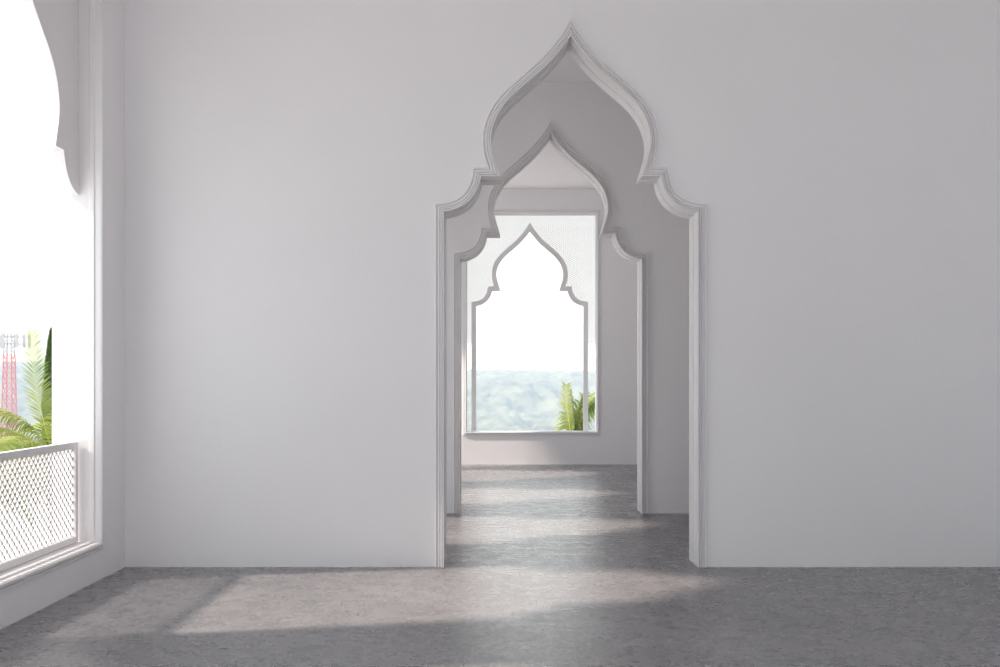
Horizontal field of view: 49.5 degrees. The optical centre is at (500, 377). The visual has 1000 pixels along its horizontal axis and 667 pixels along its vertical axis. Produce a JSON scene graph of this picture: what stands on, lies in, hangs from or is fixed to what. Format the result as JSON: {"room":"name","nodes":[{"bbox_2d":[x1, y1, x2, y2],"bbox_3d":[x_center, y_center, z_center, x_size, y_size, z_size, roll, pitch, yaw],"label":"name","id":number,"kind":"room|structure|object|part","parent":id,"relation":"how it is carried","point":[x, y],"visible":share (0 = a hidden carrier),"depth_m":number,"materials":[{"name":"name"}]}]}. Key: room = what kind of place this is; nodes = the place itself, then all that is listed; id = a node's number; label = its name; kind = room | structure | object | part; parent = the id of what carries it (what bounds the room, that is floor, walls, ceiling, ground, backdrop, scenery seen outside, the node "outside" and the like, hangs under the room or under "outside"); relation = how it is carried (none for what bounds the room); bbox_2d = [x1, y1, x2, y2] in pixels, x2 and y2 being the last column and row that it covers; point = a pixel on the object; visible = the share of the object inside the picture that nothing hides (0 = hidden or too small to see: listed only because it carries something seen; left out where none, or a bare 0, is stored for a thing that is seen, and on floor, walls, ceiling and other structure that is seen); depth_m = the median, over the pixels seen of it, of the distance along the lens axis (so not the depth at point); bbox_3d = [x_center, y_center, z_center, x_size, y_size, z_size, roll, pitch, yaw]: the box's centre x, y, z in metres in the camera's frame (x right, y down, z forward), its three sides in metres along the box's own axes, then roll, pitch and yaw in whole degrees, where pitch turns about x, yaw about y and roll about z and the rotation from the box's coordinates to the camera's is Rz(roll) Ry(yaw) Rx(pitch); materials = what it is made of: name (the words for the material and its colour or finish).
{"room":"empty room","nodes":[
{"label":"empty room","id":0,"kind":"room"},
{"bbox_2d":[0,0,124,629],"bbox_3d":[-3.145,-0.890,8.095,0.330,4.780,21.390,0,0,0],"label":"wall","id":1,"kind":"structure","parent":0,"point":[23,600],"depth_m":8.28,"materials":[{"name":"paint"}]},
{"bbox_2d":[0,0,102,592],"bbox_3d":[-3.134,-0.840,7.045,0.372,4.230,2.070,0,0,0],"label":"window","id":2,"kind":"structure","parent":1,"relation":"in","point":[67,34],"depth_m":8.01,"materials":[{"name":"white paint"}]},
{"bbox_3d":[-3.145,0.839,7.045,0.050,0.738,1.924,0,0,0],"label":"balcony railing","id":3,"kind":"part","parent":2,"relation":"part of","materials":[{"name":"white metal"}]},
{"bbox_3d":[-3.145,0.495,7.045,0.050,0.050,1.924,0,0,0],"label":"rail","id":4,"kind":"part","parent":2,"relation":"part of","materials":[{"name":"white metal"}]},
{"bbox_3d":[-3.145,1.185,7.045,0.050,0.045,1.924,0,0,0],"label":"rail","id":5,"kind":"part","parent":2,"relation":"part of","materials":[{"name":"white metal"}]},
{"bbox_3d":[-3.160,-2.126,7.045,0.080,1.548,1.960,0,0,0],"label":"arch panel","id":6,"kind":"part","parent":2,"relation":"part of","materials":[{"name":"white paint"}]},
{"bbox_2d":[0,465,999,666],"bbox_3d":[0.585,1.650,8.095,7.790,0.300,22.050,0,0,0],"label":"floor","id":7,"kind":"structure","parent":0,"point":[546,565],"depth_m":7.21,"materials":[{"name":"concrete"}]},
{"bbox_2d":[461,189,636,464],"bbox_3d":[0.585,-0.890,18.955,7.790,4.780,0.330,0,0,0],"label":"wall","id":8,"kind":"structure","parent":0,"point":[616,444],"depth_m":18.79,"materials":[{"name":"paint"}]},
{"bbox_2d":[463,209,599,434],"bbox_3d":[0.541,-0.967,18.944,2.380,3.916,0.372,0,0,0],"label":"window","id":9,"kind":"structure","parent":8,"relation":"in","point":[595,213],"depth_m":19.07,"materials":[{"name":"white wood"}]},
{"bbox_2d":[503,51,595,188],"bbox_3d":[0.585,-3.430,8.095,7.790,0.300,22.050,0,0,0],"label":"ceiling","id":10,"kind":"structure","parent":0,"point":[548,170],"depth_m":17.05,"materials":[{"name":"white paint"}]},
{"bbox_2d":[125,0,999,566],"bbox_3d":[0.585,-0.915,8.765,7.790,4.930,0.330,0,0,0],"label":"wall","id":11,"kind":"structure","parent":0,"point":[288,163],"depth_m":8.60,"materials":[{"name":"paint"}]},
{"bbox_2d":[435,18,706,567],"bbox_3d":[0.556,-0.675,8.765,2.151,4.348,0.402,0,0,0],"label":"archway","id":12,"kind":"object","parent":11,"relation":"in","point":[570,40],"depth_m":8.58,"materials":[{"name":"white paint"}]},
{"bbox_2d":[446,82,688,512],"bbox_3d":[0.585,-0.915,12.165,7.790,4.930,0.330,0,0,0],"label":"wall","id":13,"kind":"structure","parent":0,"point":[589,120],"depth_m":12.00,"materials":[{"name":"paint"}]},
{"bbox_2d":[454,121,647,513],"bbox_3d":[0.556,-0.675,12.165,2.151,4.348,0.402,0,0,0],"label":"archway","id":14,"kind":"object","parent":13,"relation":"in","point":[551,134],"depth_m":11.99,"materials":[{"name":"white paint"}]},
{"label":"outside","id":15,"kind":"structure","parent":0,"visible":0},
{"bbox_2d":[0,497,49,559],"bbox_3d":[-7.500,5.900,11.000,105.000,0.400,82.000,0,0,0],"label":"ground","id":16,"kind":"structure","parent":15,"point":[38,497],"depth_m":40.50,"materials":[{"name":"white"}]},
{"bbox_2d":[0,325,51,540],"bbox_3d":[-11.636,2.196,28.236,3.958,7.148,3.992,0,0,-44],"label":"coconut palm","id":17,"kind":"object","parent":16,"relation":"on","point":[44,433],"visible":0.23,"depth_m":27.95,"materials":[{"name":"green plant"}]},
{"bbox_3d":[-12.629,1.627,28.045,2.184,0.869,0.036,0,0,2],"label":"frond stem","id":18,"kind":"part","parent":17,"relation":"part of","materials":[{"name":"green plant"}]},
{"bbox_3d":[-11.809,0.430,27.981,0.549,3.250,0.036,0,0,-4],"label":"frond stem","id":19,"kind":"part","parent":17,"relation":"part of","materials":[{"name":"green plant"}]},
{"bbox_2d":[0,436,51,531],"bbox_3d":[-11.854,3.548,23.624,3.700,4.449,3.768,0,0,28],"label":"coconut palm","id":20,"kind":"object","parent":16,"relation":"on","point":[3,442],"visible":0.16,"depth_m":24.39,"materials":[{"name":"green plant"}]},
{"bbox_2d":[0,423,51,508],"bbox_3d":[-15.133,3.530,31.400,4.411,4.490,4.472,0,0,43],"label":"coconut palm","id":21,"kind":"object","parent":16,"relation":"on","point":[38,423],"visible":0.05,"depth_m":31.07,"materials":[{"name":"green plant"}]},
{"bbox_2d":[41,327,51,528],"bbox_3d":[-16.749,1.916,40.507,0.867,7.669,0.874,0,0,40],"label":"columnar tree","id":22,"kind":"object","parent":16,"relation":"on","point":[48,358],"visible":0.24,"depth_m":40.31,"materials":[{"name":"green plant"}]},
{"bbox_2d":[552,382,594,430],"bbox_3d":[2.333,2.938,33.897,2.459,5.666,2.250,0,0,29],"label":"coconut palm","id":23,"kind":"object","parent":16,"relation":"on","point":[578,418],"visible":0.26,"depth_m":33.97,"materials":[{"name":"green plant"}]},
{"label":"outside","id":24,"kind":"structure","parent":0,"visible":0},
{"bbox_2d":[0,360,594,494],"bbox_3d":[-60.000,9.513,260.000,400.000,34.698,400.000,0,0,0],"label":"background scenery","id":25,"kind":"object","parent":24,"point":[506,400],"visible":0.15,"depth_m":346.24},
{"bbox_2d":[0,330,30,478],"bbox_3d":[-67.951,9.514,149.979,4.398,32.029,4.213,0,0,0],"label":"radio mast","id":26,"kind":"object","parent":25,"relation":"on","point":[16,337],"visible":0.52,"depth_m":149.68,"materials":[{"name":"red"}]}
]}

